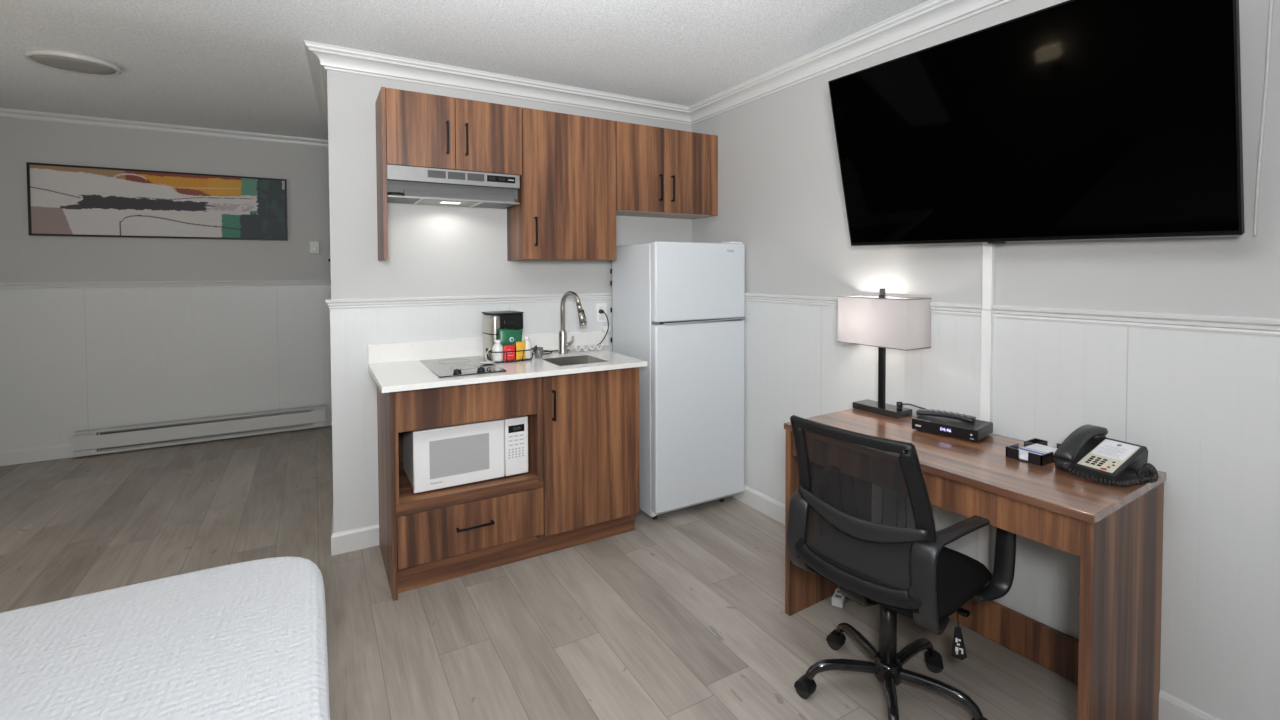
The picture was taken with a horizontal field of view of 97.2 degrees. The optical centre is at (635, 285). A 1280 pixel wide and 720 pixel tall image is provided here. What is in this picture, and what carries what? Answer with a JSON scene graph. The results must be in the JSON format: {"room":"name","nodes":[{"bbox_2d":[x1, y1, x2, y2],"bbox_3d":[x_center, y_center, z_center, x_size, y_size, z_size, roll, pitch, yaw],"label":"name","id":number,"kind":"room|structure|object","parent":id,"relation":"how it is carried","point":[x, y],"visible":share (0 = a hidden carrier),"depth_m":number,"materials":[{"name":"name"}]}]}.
{"room":"studio apartment","nodes":[
{"label":"studio apartment","id":0,"kind":"room"},
{"bbox_2d":[0,117,330,282],"bbox_3d":[-2.845,-0.085,5.028,4.550,2.680,0.100,-1,2,-30],"label":"wall","id":1,"kind":"structure","parent":0,"point":[24,258],"depth_m":4.43,"materials":[{"name":"beige paint"}]},
{"bbox_2d":[26,162,287,240],"bbox_3d":[-3.685,-0.634,4.452,1.584,0.523,0.039,-1,2,-30],"label":"painting","id":2,"kind":"object","parent":1,"relation":"attached to","point":[63,200],"visible":1,"depth_m":4.39,"materials":[{"name":"multicoloured paint"}]},
{"bbox_2d":[0,108,327,146],"bbox_3d":[-2.856,-1.258,4.907,4.450,0.065,0.050,-1,2,-30],"label":"trim","id":3,"kind":"structure","parent":1,"relation":"attached to","point":[4,112],"depth_m":4.39,"materials":[{"name":"white paint"}]},
{"bbox_2d":[0,280,330,289],"bbox_3d":[-2.858,-0.025,4.951,4.450,0.048,0.024,-1,2,-30],"label":"trim","id":4,"kind":"structure","parent":1,"relation":"attached to","point":[136,284],"depth_m":4.42,"materials":[{"name":"white paint"}]},
{"bbox_2d":[0,285,331,450],"bbox_3d":[-2.860,0.625,4.975,4.450,1.262,0.006,-1,2,-30],"label":"wainscoting","id":5,"kind":"structure","parent":1,"relation":"attached to","point":[80,359],"depth_m":4.43,"materials":[{"name":"white paint"}]},
{"bbox_2d":[0,414,331,465],"bbox_3d":[-2.854,1.204,4.985,4.450,0.104,0.019,-1,2,-30],"label":"baseboard","id":6,"kind":"structure","parent":1,"relation":"attached to","point":[44,453],"depth_m":4.11,"materials":[{"name":"white paint"}]},
{"bbox_2d":[73,405,325,456],"bbox_3d":[-3.457,1.167,4.589,1.638,0.180,0.066,-1,2,-30],"label":"baseboard heater","id":7,"kind":"object","parent":1,"relation":"attached to","point":[151,435],"visible":1,"depth_m":4.52,"materials":[{"name":"metal"}]},
{"bbox_2d":[309,241,318,253],"bbox_3d":[-2.825,-0.334,4.953,0.076,0.110,0.040,-1,2,-30],"label":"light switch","id":8,"kind":"object","parent":1,"relation":"attached to","point":[313,245],"visible":1,"depth_m":4.94,"materials":[{"name":"white plastic"}]},
{"bbox_2d":[0,0,929,139],"bbox_3d":[-1.070,-1.248,1.790,4.650,0.300,7.434,-1,2,-30],"label":"ceiling","id":9,"kind":"structure","parent":0,"point":[234,65],"depth_m":2.63,"materials":[{"name":"white paint"}]},
{"bbox_2d":[24,49,120,75],"bbox_3d":[-2.886,-1.143,2.900,0.352,0.041,0.352,-1,2,-38],"label":"ceiling light","id":10,"kind":"object","parent":9,"relation":"attached to","point":[56,59],"visible":1,"depth_m":2.85,"materials":[{"name":"white plastic"}]},
{"bbox_2d":[30,55,115,74],"bbox_3d":[-2.886,-1.132,2.901,0.314,0.011,0.314,-1,4,-30],"label":"diffuser","id":11,"kind":"object","parent":10,"relation":"attached to","point":[81,64],"depth_m":2.87,"materials":[{"name":"white plastic"}]},
{"bbox_2d":[327,70,691,298],"bbox_3d":[-0.971,-0.041,3.989,2.131,2.630,1.700,-1,2,-30],"label":"wall","id":12,"kind":"structure","parent":0,"point":[434,250],"depth_m":2.93,"materials":[{"name":"beige paint"}]},
{"bbox_2d":[304,42,327,125],"bbox_3d":[-1.881,-1.133,3.390,0.089,0.168,1.796,-1,2,-27],"label":"trim","id":13,"kind":"structure","parent":12,"relation":"attached to","point":[318,72],"depth_m":3.07,"materials":[{"name":"white paint"}]},
{"bbox_2d":[331,510,333,535],"bbox_3d":[-1.857,1.239,3.501,0.019,0.104,1.722,-1,2,-27],"label":"baseboard","id":14,"kind":"structure","parent":12,"relation":"attached to","point":[332,529],"depth_m":2.84,"materials":[{"name":"white paint"}]},
{"bbox_2d":[331,524,378,555],"bbox_3d":[-0.547,1.240,3.272,2.151,0.104,0.019,-1,2,-30],"label":"baseboard","id":15,"kind":"structure","parent":12,"relation":"attached to","point":[350,540],"depth_m":2.78,"materials":[{"name":"white paint"}]},
{"bbox_2d":[375,87,521,259],"bbox_3d":[-0.931,-0.519,2.842,0.659,0.783,0.308,-1,2,-30],"label":"upper cabinet","id":16,"kind":"object","parent":12,"relation":"attached to","point":[415,129],"visible":0.96,"depth_m":2.70,"materials":[{"name":"brown wood"}]},
{"bbox_2d":[387,164,519,208],"bbox_3d":[-0.934,-0.487,2.850,0.623,0.147,0.291,-1,2,-30],"label":"range hood","id":17,"kind":"object","parent":16,"relation":"attached to","point":[419,185],"visible":0.95,"depth_m":2.75,"materials":[{"name":"metal"}]},
{"bbox_2d":[428,170,445,178],"bbox_3d":[-0.946,-0.528,2.679,0.082,0.035,0.002,-1,2,-30],"label":"vent grille","id":18,"kind":"object","parent":17,"relation":"attached to","point":[432,174],"depth_m":2.68,"materials":[{"name":"grey metal"}]},
{"bbox_2d":[448,171,464,179],"bbox_3d":[-0.866,-0.530,2.725,0.082,0.035,0.002,-1,2,-30],"label":"vent grille","id":19,"kind":"object","parent":17,"relation":"attached to","point":[452,175],"depth_m":2.72,"materials":[{"name":"grey metal"}]},
{"bbox_2d":[467,173,483,180],"bbox_3d":[-0.787,-0.531,2.771,0.082,0.035,0.002,-1,2,-30],"label":"vent grille","id":20,"kind":"object","parent":17,"relation":"attached to","point":[470,176],"depth_m":2.77,"materials":[{"name":"grey metal"}]},
{"bbox_2d":[489,176,504,180],"bbox_3d":[-0.695,-0.533,2.820,0.082,0.019,0.004,-1,2,-30],"label":"rocker switch","id":21,"kind":"object","parent":17,"relation":"attached to","point":[491,178],"depth_m":2.82,"materials":[{"name":"black plastic"}]},
{"bbox_2d":[325,292,611,308],"bbox_3d":[-0.553,0.074,3.238,2.156,0.048,0.024,-1,2,-30],"label":"trim","id":22,"kind":"structure","parent":12,"relation":"attached to","point":[526,298],"depth_m":3.00,"materials":[{"name":"white paint"}]},
{"bbox_2d":[330,300,611,532],"bbox_3d":[-0.547,0.694,3.266,2.137,1.196,0.006,-1,2,-30],"label":"wainscoting","id":23,"kind":"structure","parent":12,"relation":"attached to","point":[353,386],"depth_m":2.81,"materials":[{"name":"white paint"}]},
{"bbox_2d":[368,330,607,363],"bbox_3d":[-0.750,0.333,3.130,1.335,0.097,0.013,-1,2,-30],"label":"backsplash","id":24,"kind":"structure","parent":12,"relation":"attached to","point":[454,348],"depth_m":2.99,"materials":[{"name":"white stone"}]},
{"bbox_2d":[304,40,690,124],"bbox_3d":[-0.571,-1.097,3.162,2.225,0.098,0.089,-1,2,-30],"label":"trim","id":25,"kind":"structure","parent":12,"relation":"attached to","point":[336,58],"depth_m":3.03,"materials":[{"name":"white paint"}]},
{"bbox_2d":[507,108,615,260],"bbox_3d":[-0.408,-0.530,3.142,0.543,0.780,0.308,-1,2,-30],"label":"upper cabinet","id":26,"kind":"object","parent":12,"relation":"attached to","point":[566,210],"visible":0.94,"depth_m":3.02,"materials":[{"name":"brown wood"}]},
{"bbox_2d":[596,303,606,322],"bbox_3d":[-0.210,0.168,3.438,0.072,0.116,0.008,-1,2,-30],"label":"wall outlet","id":27,"kind":"object","parent":12,"relation":"attached to","point":[602,317],"visible":0.94,"depth_m":3.43,"materials":[{"name":"white plastic"}]},
{"bbox_2d":[601,325,610,331],"bbox_3d":[-0.183,0.264,3.441,0.050,0.036,0.034,-1,2,-30],"label":"power adapter","id":28,"kind":"object","parent":12,"relation":"attached to","point":[603,328],"visible":0.89,"depth_m":3.43,"materials":[{"name":"white plastic"}]},
{"bbox_2d":[616,121,717,218],"bbox_3d":[0.138,-0.681,3.451,0.715,0.498,0.308,-1,2,-30],"label":"upper cabinet","id":29,"kind":"object","parent":12,"relation":"attached to","point":[661,172],"visible":0.92,"depth_m":3.33,"materials":[{"name":"brown wood"}]},
{"bbox_2d":[0,425,1077,719],"bbox_3d":[-1.060,1.371,1.858,4.650,0.080,7.434,-1,2,-30],"label":"floor","id":30,"kind":"structure","parent":0,"point":[679,615],"depth_m":2.31,"materials":[{"name":"grey wood"}]},
{"bbox_2d":[0,557,329,719],"bbox_3d":[-1.440,1.069,0.406,2.158,0.602,1.605,-1,2,-30],"label":"bed","id":31,"kind":"object","parent":30,"relation":"on","point":[247,640],"visible":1,"depth_m":1.16,"materials":[{"name":"grey fabric"}]},
{"bbox_2d":[377,367,639,600],"bbox_3d":[-0.630,0.857,2.867,1.192,0.891,0.584,-1,2,-30],"label":"base cabinet","id":32,"kind":"object","parent":30,"relation":"on","point":[580,485],"visible":0.81,"depth_m":2.64,"materials":[{"name":"brown wood"}]},
{"bbox_2d":[403,415,527,492],"bbox_3d":[-0.827,0.765,2.723,0.518,0.280,0.362,-1,2,-30],"label":"microwave","id":33,"kind":"object","parent":32,"relation":"on","point":[454,455],"visible":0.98,"depth_m":2.56,"materials":[{"name":"white plastic"}]},
{"bbox_2d":[508,434,523,457],"bbox_3d":[-0.567,0.761,2.667,0.074,0.103,0.002,-1,2,-30],"label":"keypad","id":34,"kind":"object","parent":33,"relation":"attached to","point":[515,441],"depth_m":2.67,"materials":[{"name":"white plastic"}]},
{"bbox_2d":[396,462,537,510],"bbox_3d":[-0.867,0.918,2.745,0.621,0.026,0.549,-1,2,-30],"label":"niche shelf","id":35,"kind":"object","parent":32,"relation":"attached to","point":[408,500],"depth_m":2.53,"materials":[{"name":"brown wood"}]},
{"bbox_2d":[368,330,646,392],"bbox_3d":[-0.593,0.351,2.856,1.335,0.121,0.644,-1,2,-30],"label":"countertop","id":36,"kind":"structure","parent":32,"relation":"on","point":[394,367],"depth_m":2.82,"materials":[{"name":"white stone"}]},
{"bbox_2d":[419,356,505,377],"bbox_3d":[-0.847,0.378,2.725,0.298,0.027,0.510,-1,2,-30],"label":"cooktop","id":37,"kind":"object","parent":36,"relation":"in","point":[461,366],"visible":0.99,"depth_m":2.67,"materials":[{"name":"white glass"}]},
{"bbox_2d":[480,348,494,363],"bbox_3d":[-0.726,0.345,2.761,0.074,0.072,0.074,-1,2,-30],"label":"saucer","id":38,"kind":"object","parent":37,"relation":"on","point":[487,361],"visible":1,"depth_m":2.77,"materials":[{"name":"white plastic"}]},
{"bbox_2d":[486,345,536,362],"bbox_3d":[-0.634,0.347,2.883,0.269,0.075,0.122,-1,2,-30],"label":"wire basket","id":39,"kind":"object","parent":36,"relation":"on","point":[536,345],"visible":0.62,"depth_m":2.83,"materials":[{"name":"black metal"}]},
{"bbox_2d":[492,340,503,361],"bbox_3d":[-0.697,0.328,2.846,0.056,0.105,0.056,-1,2,-30],"label":"bottle","id":40,"kind":"object","parent":39,"relation":"in","point":[497,347],"visible":0.97,"depth_m":2.83,"materials":[{"name":"plastic"}]},
{"bbox_2d":[503,344,515,361],"bbox_3d":[-0.636,0.340,2.840,0.062,0.084,0.016,-1,2,-37],"label":"packet","id":41,"kind":"object","parent":39,"relation":"in","point":[510,355],"visible":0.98,"depth_m":2.84,"materials":[{"name":"red paper"}]},
{"bbox_2d":[498,328,522,347],"bbox_3d":[-0.647,0.271,2.905,0.140,0.110,0.031,-1,2,-33],"label":"packet","id":42,"kind":"object","parent":39,"relation":"in","point":[506,336],"visible":0.91,"depth_m":2.89,"materials":[{"name":"green paper"}]},
{"bbox_2d":[516,341,525,359],"bbox_3d":[-0.587,0.333,2.879,0.017,0.099,0.062,1,2,44],"label":"packet","id":43,"kind":"object","parent":39,"relation":"in","point":[521,345],"visible":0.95,"depth_m":2.87,"materials":[{"name":"yellow paper"}]},
{"bbox_2d":[524,336,531,358],"bbox_3d":[-0.568,0.322,2.935,0.050,0.112,0.050,-1,2,-30],"label":"bottle","id":44,"kind":"object","parent":39,"relation":"in","point":[526,338],"visible":0.77,"depth_m":2.92,"materials":[{"name":"plastic"}]},
{"bbox_2d":[534,347,542,358],"bbox_3d":[-0.514,0.356,2.978,0.050,0.055,0.050,-1,2,-30],"label":"glass cup","id":45,"kind":"object","parent":36,"relation":"on","point":[538,353],"visible":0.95,"depth_m":2.96,"materials":[{"name":"clear glass"}]},
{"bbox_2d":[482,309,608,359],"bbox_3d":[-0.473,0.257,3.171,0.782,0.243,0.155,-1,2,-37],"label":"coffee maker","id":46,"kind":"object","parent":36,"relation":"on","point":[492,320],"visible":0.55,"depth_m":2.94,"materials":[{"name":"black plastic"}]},
{"bbox_2d":[558,291,586,353],"bbox_3d":[-0.338,0.206,3.097,0.228,0.348,0.077,1,2,42],"label":"faucet","id":47,"kind":"object","parent":36,"relation":"on","point":[563,344],"visible":1,"depth_m":3.13,"materials":[{"name":"silver metal"}]},
{"bbox_2d":[542,355,609,365],"bbox_3d":[-0.315,0.457,2.904,0.272,0.144,0.258,-1,2,-30],"label":"sink","id":48,"kind":"object","parent":36,"relation":"in","point":[583,359],"visible":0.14,"depth_m":3.02,"materials":[{"name":"metal"}]},
{"bbox_2d":[569,344,603,351],"bbox_3d":[-0.282,0.359,3.241,0.206,0.032,0.066,-1,2,-30],"label":"bundle","id":49,"kind":"object","parent":36,"relation":"on","point":[587,347],"visible":1,"depth_m":3.23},
{"bbox_2d":[610,241,745,518],"bbox_3d":[0.248,0.516,3.376,0.620,1.540,0.538,-1,2,-30],"label":"refrigerator","id":50,"kind":"object","parent":30,"relation":"on","point":[678,308],"visible":0.94,"depth_m":3.14,"materials":[{"name":"metal"}]},
{"bbox_2d":[832,588,845,607],"bbox_3d":[0.843,1.294,2.336,0.044,0.032,0.090,1,2,31],"label":"power strip","id":51,"kind":"object","parent":30,"relation":"on","point":[838,600],"visible":0.75,"depth_m":2.31,"materials":[{"name":"white plastic"}]},
{"bbox_2d":[786,415,1015,719],"bbox_3d":[0.812,0.866,1.800,0.558,0.916,0.578,-1,2,-38],"label":"office chair","id":52,"kind":"object","parent":30,"relation":"on","point":[861,519],"visible":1,"depth_m":1.67,"materials":[{"name":"black plastic"}]},
{"bbox_2d":[794,674,816,693],"bbox_3d":[0.549,1.279,1.824,0.047,0.051,0.056,-2,2,-42],"label":"caster","id":53,"kind":"object","parent":52,"relation":"attached to","point":[806,684],"depth_m":1.81,"materials":[{"name":"black plastic"}]},
{"bbox_2d":[826,629,845,644],"bbox_3d":[0.730,1.272,2.055,0.047,0.051,0.056,-2,2,-44],"label":"caster","id":54,"kind":"object","parent":52,"relation":"attached to","point":[836,637],"depth_m":2.04,"materials":[{"name":"black plastic"}]},
{"bbox_2d":[808,547,991,619],"bbox_3d":[0.829,0.896,1.814,0.464,0.080,0.470,-1,2,-38],"label":"seat cushion","id":55,"kind":"object","parent":52,"relation":"on","point":[961,578],"depth_m":1.66,"materials":[{"name":"black fabric"}]},
{"bbox_2d":[924,650,943,668],"bbox_3d":[1.026,1.274,1.940,0.056,0.051,0.047,0,2,23],"label":"caster","id":56,"kind":"object","parent":52,"relation":"attached to","point":[933,659],"depth_m":1.93,"materials":[{"name":"black plastic"}]},
{"bbox_2d":[955,638,962,653],"bbox_3d":[0.988,1.103,1.723,0.021,0.050,0.003,0,2,22],"label":"print","id":57,"kind":"object","parent":52,"relation":"attached to","point":[958,641],"depth_m":1.72,"materials":[{"name":"white paint"}]},
{"bbox_2d":[784,408,1165,719],"bbox_3d":[1.086,0.936,1.971,0.535,0.767,1.009,-1,2,-33],"label":"desk","id":58,"kind":"object","parent":30,"relation":"on","point":[1116,533],"visible":0.64,"depth_m":1.61,"materials":[{"name":"brown wood"}]},
{"bbox_2d":[837,288,930,417],"bbox_3d":[1.052,0.277,2.410,0.166,0.528,0.332,-1,2,-32],"label":"table lamp","id":59,"kind":"object","parent":58,"relation":"on","point":[882,321],"visible":1,"depth_m":2.34,"materials":[{"name":"white fabric"}]},
{"bbox_2d":[896,402,925,408],"bbox_3d":[1.136,0.502,2.300,0.043,0.028,0.184,-1,2,-17],"label":"plug","id":60,"kind":"object","parent":59,"relation":"on","point":[898,404],"visible":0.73,"depth_m":2.36,"materials":[{"name":"black plastic"}]},
{"bbox_2d":[912,415,992,441],"bbox_3d":[1.177,0.525,2.100,0.164,0.046,0.224,-2,2,-41],"label":"cable box","id":61,"kind":"object","parent":58,"relation":"on","point":[974,432],"visible":0.97,"depth_m":2.05,"materials":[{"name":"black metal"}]},
{"bbox_2d":[916,409,975,423],"bbox_3d":[1.160,0.485,2.113,0.192,0.025,0.048,1,2,41],"label":"remote control","id":62,"kind":"object","parent":61,"relation":"on","point":[925,412],"visible":1,"depth_m":2.10,"materials":[{"name":"black plastic"}]},
{"bbox_2d":[1006,438,1060,465],"bbox_3d":[1.304,0.538,1.827,0.184,0.033,0.104,-1,2,-30],"label":"tray","id":63,"kind":"object","parent":58,"relation":"on","point":[1012,451],"visible":0.67,"depth_m":1.80,"materials":[{"name":"black plastic"}]},
{"bbox_2d":[1019,443,1057,459],"bbox_3d":[1.304,0.543,1.827,0.168,0.014,0.090,-1,2,-30],"label":"notepaper","id":64,"kind":"object","parent":63,"relation":"in","point":[1035,448],"visible":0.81,"depth_m":1.83,"materials":[{"name":"white paper"}]},
{"bbox_2d":[1053,424,1158,486],"bbox_3d":[1.389,0.499,1.660,0.222,0.118,0.200,-1,2,-24],"label":"telephone","id":65,"kind":"object","parent":58,"relation":"on","point":[1086,452],"visible":1,"depth_m":1.66,"materials":[{"name":"black plastic"}]},
{"bbox_2d":[692,0,1279,318],"bbox_3d":[0.908,-0.046,2.953,0.100,2.680,7.234,-1,2,-30],"label":"wall","id":66,"kind":"structure","parent":0,"point":[781,193],"depth_m":2.23,"materials":[{"name":"beige paint"}]},
{"bbox_2d":[689,0,1013,124],"bbox_3d":[1.477,-1.068,1.736,0.089,0.098,4.600,-1,2,-30],"label":"trim","id":67,"kind":"structure","parent":66,"relation":"attached to","point":[930,16],"depth_m":2.59,"materials":[{"name":"white paint"}]},
{"bbox_2d":[744,293,981,316],"bbox_3d":[0.839,0.076,2.954,0.024,0.048,1.900,-1,2,-30],"label":"trim","id":68,"kind":"structure","parent":66,"relation":"attached to","point":[961,309],"depth_m":2.77,"materials":[{"name":"white paint"}]},
{"bbox_2d":[732,485,1220,719],"bbox_3d":[1.516,1.270,1.815,0.019,0.104,4.600,-1,2,-30],"label":"baseboard","id":69,"kind":"structure","parent":66,"relation":"attached to","point":[1171,707],"depth_m":1.69,"materials":[{"name":"white paint"}]},
{"bbox_2d":[978,243,994,586],"bbox_3d":[1.321,0.452,2.123,0.023,1.515,0.036,-1,2,-30],"label":"cable raceway","id":70,"kind":"object","parent":66,"relation":"attached to","point":[988,250],"visible":0.53,"depth_m":2.11,"materials":[{"name":"white plastic"}]},
{"bbox_2d":[741,301,1279,719],"bbox_3d":[1.520,0.724,1.804,0.006,1.196,4.600,-1,2,-30],"label":"wainscoting","id":71,"kind":"structure","parent":66,"relation":"attached to","point":[1204,407],"depth_m":1.73,"materials":[{"name":"white paint"}]},
{"bbox_2d":[828,0,1244,245],"bbox_3d":[1.240,-0.499,1.952,0.301,0.718,1.221,-1,2,-30],"label":"television","id":72,"kind":"object","parent":66,"relation":"attached to","point":[1070,119],"visible":1,"depth_m":1.74,"materials":[{"name":"black plastic"}]},
{"bbox_2d":[991,305,1279,336],"bbox_3d":[1.991,0.124,0.943,0.024,0.048,2.664,-1,2,-30],"label":"trim","id":73,"kind":"structure","parent":66,"relation":"attached to","point":[1256,326],"depth_m":1.70,"materials":[{"name":"white paint"}]},
{"bbox_2d":[1253,0,1273,236],"bbox_3d":[1.671,-0.566,1.494,0.007,0.870,0.036,-1,2,-30],"label":"cable","id":74,"kind":"object","parent":66,"relation":"attached to","point":[1271,1],"visible":1,"depth_m":1.50,"materials":[{"name":"white plastic"}]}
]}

